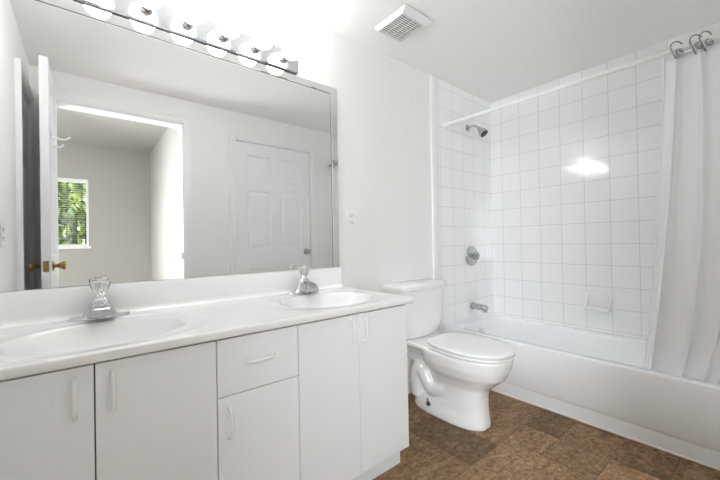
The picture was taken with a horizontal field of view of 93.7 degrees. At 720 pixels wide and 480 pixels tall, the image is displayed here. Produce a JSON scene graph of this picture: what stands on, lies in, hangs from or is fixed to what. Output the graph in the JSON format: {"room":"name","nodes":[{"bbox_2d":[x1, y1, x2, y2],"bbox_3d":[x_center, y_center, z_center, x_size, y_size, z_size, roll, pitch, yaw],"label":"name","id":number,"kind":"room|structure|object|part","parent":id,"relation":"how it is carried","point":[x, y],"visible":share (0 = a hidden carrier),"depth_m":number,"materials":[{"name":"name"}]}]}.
{"room":"bathroom","nodes":[
{"label":"bathroom","id":0,"kind":"room"},
{"bbox_2d":[4,0,493,378],"bbox_3d":[-0.051,-0.083,2.120,3.400,2.298,0.120,-1,0,-39],"label":"wall","id":1,"kind":"structure","parent":0,"point":[383,101],"depth_m":2.30,"materials":[{"name":"paint"}]},
{"bbox_2d":[0,0,339,291],"bbox_3d":[-0.681,-0.359,1.525,1.431,1.044,0.009,-1,0,-39],"label":"wall mirror","id":2,"kind":"object","parent":1,"relation":"attached to","point":[131,151],"visible":1,"depth_m":1.37,"materials":[{"name":"white mirror"}]},
{"bbox_2d":[0,267,343,328],"bbox_3d":[-0.661,0.226,1.508,1.431,0.122,0.043,-1,0,-39],"label":"backsplash","id":3,"kind":"structure","parent":1,"relation":"attached to","point":[39,306],"depth_m":1.37,"materials":[{"name":"stone"}]},
{"bbox_2d":[73,0,297,74],"bbox_3d":[-0.683,-0.939,1.506,0.916,0.111,0.053,-1,0,-39],"label":"vanity light","id":4,"kind":"object","parent":1,"relation":"attached to","point":[168,18],"visible":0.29,"depth_m":1.48,"materials":[{"name":"white"}]},
{"bbox_2d":[139,0,163,9],"bbox_3d":[-0.817,-0.946,1.307,0.095,0.095,0.114,-1,0,-39],"label":"globe bulb","id":5,"kind":"object","parent":4,"relation":"attached to","point":[150,4],"visible":1,"depth_m":1.29,"materials":[{"name":"white glass"}]},
{"bbox_2d":[180,0,204,24],"bbox_3d":[-0.699,-0.947,1.404,0.095,0.095,0.114,-1,0,-39],"label":"globe bulb","id":6,"kind":"object","parent":4,"relation":"attached to","point":[192,11],"visible":1,"depth_m":1.37,"materials":[{"name":"white glass"}]},
{"bbox_2d":[219,13,241,37],"bbox_3d":[-0.581,-0.949,1.501,0.095,0.095,0.114,-1,0,-39],"label":"globe bulb","id":7,"kind":"object","parent":4,"relation":"attached to","point":[229,24],"visible":1,"depth_m":1.46,"materials":[{"name":"white glass"}]},
{"bbox_2d":[253,27,273,49],"bbox_3d":[-0.462,-0.951,1.598,0.095,0.095,0.114,-1,0,-39],"label":"globe bulb","id":8,"kind":"object","parent":4,"relation":"attached to","point":[263,39],"visible":1,"depth_m":1.56,"materials":[{"name":"white glass"}]},
{"bbox_2d":[283,39,301,59],"bbox_3d":[-0.344,-0.952,1.695,0.095,0.095,0.114,-1,0,-39],"label":"globe bulb","id":9,"kind":"object","parent":4,"relation":"attached to","point":[292,49],"visible":1,"depth_m":1.66,"materials":[{"name":"white glass"}]},
{"bbox_2d":[346,209,355,227],"bbox_3d":[-0.052,-0.128,2.037,0.070,0.115,0.009,-1,0,-39],"label":"wall outlet","id":10,"kind":"object","parent":1,"relation":"attached to","point":[350,213],"visible":1,"depth_m":2.03,"materials":[{"name":"white plastic"}]},
{"bbox_2d":[408,379,411,393],"bbox_3d":[0.233,1.014,2.246,0.846,0.095,0.012,-1,0,-39],"label":"baseboard","id":11,"kind":"structure","parent":1,"relation":"attached to","point":[409,380],"depth_m":2.33,"materials":[{"name":"paint"}]},
{"bbox_2d":[429,75,440,331],"bbox_3d":[0.571,-0.091,2.541,0.070,2.296,0.018,-1,0,-39],"label":"trim","id":12,"kind":"structure","parent":1,"relation":"attached to","point":[432,79],"depth_m":2.53,"materials":[{"name":"paint"}]},
{"bbox_2d":[466,246,479,265],"bbox_3d":[0.960,0.134,2.826,0.168,0.168,0.062,-1,0,-39],"label":"shower valve","id":13,"kind":"object","parent":1,"relation":"attached to","point":[472,255],"visible":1,"depth_m":2.81,"materials":[{"name":"grey metal"}]},
{"bbox_3d":[0.969,0.133,2.815,0.075,0.075,0.032,-1,0,-39],"label":"knob","id":14,"kind":"part","parent":13,"relation":"part of","materials":[{"name":"clear plastic"}]},
{"bbox_2d":[466,124,487,136],"bbox_3d":[0.965,-0.906,2.776,0.074,0.139,0.180,-1,0,-39],"label":"showerhead","id":15,"kind":"object","parent":1,"relation":"attached to","point":[482,132],"visible":1,"depth_m":2.74,"materials":[{"name":"grey metal"}]},
{"bbox_2d":[470,302,488,312],"bbox_3d":[0.993,0.557,2.793,0.060,0.067,0.143,-1,0,-39],"label":"tub spout","id":16,"kind":"object","parent":1,"relation":"attached to","point":[484,308],"visible":1,"depth_m":2.77,"materials":[{"name":"grey metal"}]},
{"bbox_2d":[442,32,719,127],"bbox_3d":[1.157,-0.902,2.024,0.048,0.062,1.584,-1,0,-39],"label":"curtain rod","id":17,"kind":"object","parent":1,"relation":"attached to","point":[715,36],"visible":1,"depth_m":1.85,"materials":[{"name":"white plastic"}]},
{"bbox_2d":[670,41,683,58],"bbox_3d":[1.502,-0.899,1.585,0.059,0.093,0.039,-1,0,5],"label":"curtain hook","id":18,"kind":"object","parent":17,"relation":"hanging from","point":[679,51],"visible":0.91,"depth_m":1.58,"materials":[{"name":"silver metal"}]},
{"bbox_2d":[643,39,719,383],"bbox_3d":[1.582,-0.077,1.620,0.168,1.624,0.413,-1,0,-39],"label":"shower curtain","id":19,"kind":"object","parent":17,"relation":"hanging from","point":[683,339],"visible":0.94,"depth_m":1.62,"materials":[{"name":"white fabric"}]},
{"bbox_2d":[689,34,703,54],"bbox_3d":[1.544,-0.899,1.535,0.060,0.094,0.040,-1,0,1],"label":"curtain hook","id":20,"kind":"object","parent":17,"relation":"hanging from","point":[698,45],"visible":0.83,"depth_m":1.53,"materials":[{"name":"silver metal"}]},
{"bbox_2d":[699,31,713,51],"bbox_3d":[1.563,-0.899,1.509,0.060,0.095,0.038,-1,0,4],"label":"curtain hook","id":21,"kind":"object","parent":17,"relation":"hanging from","point":[708,41],"visible":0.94,"depth_m":1.50,"materials":[{"name":"silver metal"}]},
{"bbox_2d":[270,0,719,102],"bbox_3d":[0.467,-1.295,1.467,3.400,0.100,1.824,-1,0,-39],"label":"ceiling","id":22,"kind":"structure","parent":0,"point":[491,51],"depth_m":2.03,"materials":[{"name":"paint"}]},
{"bbox_2d":[374,4,431,42],"bbox_3d":[0.245,-1.226,1.928,0.224,0.024,0.244,-1,0,-39],"label":"ceiling vent","id":23,"kind":"object","parent":22,"relation":"in","point":[405,21],"visible":1,"depth_m":1.91,"materials":[{"name":"white plastic"}]},
{"bbox_2d":[373,390,719,479],"bbox_3d":[0.510,1.093,1.455,3.400,0.080,1.824,-1,0,-39],"label":"floor","id":24,"kind":"structure","parent":0,"point":[523,440],"depth_m":1.66,"materials":[{"name":"tile"}]},
{"bbox_2d":[0,304,408,479],"bbox_3d":[-0.487,0.685,1.301,1.427,0.770,0.569,-1,0,-39],"label":"vanity cabinet","id":25,"kind":"object","parent":24,"relation":"on","point":[326,399],"visible":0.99,"depth_m":1.04,"materials":[{"name":"white laminate"}]},
{"bbox_3d":[-0.772,0.637,0.751,0.287,0.651,0.018,-1,0,-39],"label":"door","id":26,"kind":"part","parent":25,"relation":"part of","materials":[{"name":"white laminate"}]},
{"bbox_3d":[-0.680,0.384,0.803,0.012,0.106,0.034,-1,0,-39],"label":"handle","id":27,"kind":"part","parent":25,"relation":"part of","materials":[{"name":"white plastic"}]},
{"bbox_3d":[-0.622,0.384,0.850,0.012,0.106,0.034,-1,0,-39],"label":"handle","id":28,"kind":"part","parent":25,"relation":"part of","materials":[{"name":"white plastic"}]},
{"bbox_3d":[-0.548,0.634,0.935,0.288,0.651,0.018,-1,0,-39],"label":"door","id":29,"kind":"part","parent":25,"relation":"part of","materials":[{"name":"white laminate"}]},
{"bbox_2d":[0,267,413,380],"bbox_3d":[-0.490,0.285,1.309,1.441,0.248,0.565,-1,0,-39],"label":"countertop","id":30,"kind":"structure","parent":25,"relation":"on","point":[37,336],"depth_m":1.20,"materials":[{"name":"stone"}]},
{"bbox_3d":[-0.781,0.346,1.023,0.474,0.132,0.378,-1,0,-39],"label":"sink bowl","id":31,"kind":"part","parent":30,"relation":"part of","materials":[{"name":"ceramic"}]},
{"bbox_2d":[68,279,129,321],"bbox_3d":[-0.919,0.210,1.195,0.178,0.140,0.112,-1,0,-39],"label":"bathroom faucet","id":32,"kind":"object","parent":30,"relation":"on","point":[100,307],"visible":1,"depth_m":1.19,"materials":[{"name":"silver metal"}]},
{"bbox_3d":[-0.936,0.275,1.217,0.178,0.012,0.056,-1,0,-39],"label":"plate","id":33,"kind":"part","parent":32,"relation":"part of","materials":[{"name":"silver metal"}]},
{"bbox_3d":[-0.935,0.169,1.214,0.064,0.050,0.058,-1,0,-39],"label":"handle","id":34,"kind":"part","parent":32,"relation":"part of","materials":[{"name":"clear plastic"}]},
{"bbox_3d":[-0.910,0.243,1.184,0.084,0.052,0.084,-1,0,-39],"label":"spout","id":35,"kind":"part","parent":32,"relation":"part of","materials":[{"name":"silver metal"}]},
{"bbox_2d":[288,265,318,293],"bbox_3d":[-0.273,0.201,1.725,0.178,0.140,0.112,-1,0,-39],"label":"bathroom faucet","id":36,"kind":"object","parent":30,"relation":"on","point":[304,285],"visible":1,"depth_m":1.71,"materials":[{"name":"silver metal"}]},
{"bbox_3d":[-0.289,0.266,1.746,0.178,0.012,0.056,-1,0,-39],"label":"plate","id":37,"kind":"part","parent":36,"relation":"part of","materials":[{"name":"silver metal"}]},
{"bbox_3d":[-0.289,0.160,1.744,0.064,0.050,0.058,-1,0,-39],"label":"handle","id":38,"kind":"part","parent":36,"relation":"part of","materials":[{"name":"clear plastic"}]},
{"bbox_3d":[-0.263,0.235,1.714,0.084,0.052,0.084,-1,0,-39],"label":"spout","id":39,"kind":"part","parent":36,"relation":"part of","materials":[{"name":"silver metal"}]},
{"bbox_3d":[-0.143,0.338,1.556,0.474,0.132,0.378,-1,0,-39],"label":"sink bowl","id":40,"kind":"part","parent":30,"relation":"part of","materials":[{"name":"ceramic"}]},
{"bbox_3d":[-0.396,0.564,1.032,0.012,0.106,0.034,-1,0,-39],"label":"handle","id":41,"kind":"part","parent":25,"relation":"part of","materials":[{"name":"white plastic"}]},
{"bbox_3d":[-0.332,0.393,1.117,0.275,0.175,0.018,-1,0,-39],"label":"drawer","id":42,"kind":"part","parent":25,"relation":"part of","materials":[{"name":"white laminate"}]},
{"bbox_3d":[-0.326,0.720,1.115,0.275,0.473,0.018,-1,0,-39],"label":"door","id":43,"kind":"part","parent":25,"relation":"part of","materials":[{"name":"white laminate"}]},
{"bbox_3d":[-0.321,0.386,1.097,0.106,0.012,0.034,-1,0,-39],"label":"handle","id":44,"kind":"part","parent":25,"relation":"part of","materials":[{"name":"white plastic"}]},
{"bbox_3d":[-0.113,0.628,1.292,0.275,0.651,0.018,-1,0,-39],"label":"door","id":45,"kind":"part","parent":25,"relation":"part of","materials":[{"name":"white laminate"}]},
{"bbox_3d":[-0.027,0.367,1.338,0.012,0.106,0.034,-1,0,-39],"label":"handle","id":46,"kind":"part","parent":25,"relation":"part of","materials":[{"name":"white plastic"}]},
{"bbox_3d":[0.023,0.365,1.379,0.012,0.106,0.034,-1,0,-39],"label":"handle","id":47,"kind":"part","parent":25,"relation":"part of","materials":[{"name":"white plastic"}]},
{"bbox_3d":[0.105,0.625,1.471,0.283,0.651,0.018,-1,0,-39],"label":"door","id":48,"kind":"part","parent":25,"relation":"part of","materials":[{"name":"white laminate"}]},
{"bbox_2d":[383,278,515,431],"bbox_3d":[0.561,0.665,2.043,0.456,0.780,0.732,-1,0,-39],"label":"toilet","id":49,"kind":"object","parent":24,"relation":"on","point":[453,375],"visible":0.98,"depth_m":1.95,"materials":[{"name":"white ceramic"}]},
{"bbox_3d":[0.390,0.299,2.246,0.456,0.041,0.208,-1,0,-39],"label":"tank lid","id":50,"kind":"part","parent":49,"relation":"part of","materials":[{"name":"white ceramic"}]},
{"bbox_3d":[0.391,0.476,2.248,0.428,0.311,0.190,-1,0,-39],"label":"tank","id":51,"kind":"part","parent":49,"relation":"part of","materials":[{"name":"white ceramic"}]},
{"bbox_3d":[0.561,0.842,2.047,0.355,0.425,0.721,-1,0,-39],"label":"bowl","id":52,"kind":"part","parent":49,"relation":"part of","materials":[{"name":"white ceramic"}]},
{"bbox_3d":[0.639,0.602,1.947,0.364,0.017,0.478,-1,0,-39],"label":"lid","id":53,"kind":"part","parent":49,"relation":"part of","materials":[{"name":"white plastic"}]},
{"bbox_3d":[0.641,0.627,1.945,0.366,0.014,0.477,-1,0,-39],"label":"seat","id":54,"kind":"part","parent":49,"relation":"part of","materials":[{"name":"white plastic"}]},
{"bbox_2d":[448,314,719,470],"bbox_3d":[1.457,0.855,2.236,0.695,0.374,1.578,-1,0,-39],"label":"bathtub","id":55,"kind":"object","parent":24,"relation":"on","point":[600,380],"visible":0.75,"depth_m":1.88,"materials":[{"name":"ceramic"}]},
{"bbox_2d":[490,22,719,338],"bbox_3d":[1.795,-0.114,2.454,0.120,2.298,1.704,-1,0,-39],"label":"wall","id":56,"kind":"structure","parent":0,"point":[575,170],"depth_m":2.52,"materials":[{"name":"white tile"}]},
{"bbox_2d":[583,292,612,312],"bbox_3d":[1.703,0.448,2.415,0.084,0.130,0.164,-1,0,-39],"label":"soap dish","id":57,"kind":"object","parent":56,"relation":"attached to","point":[599,302],"visible":1,"depth_m":2.42,"materials":[{"name":"white ceramic"}]}
]}

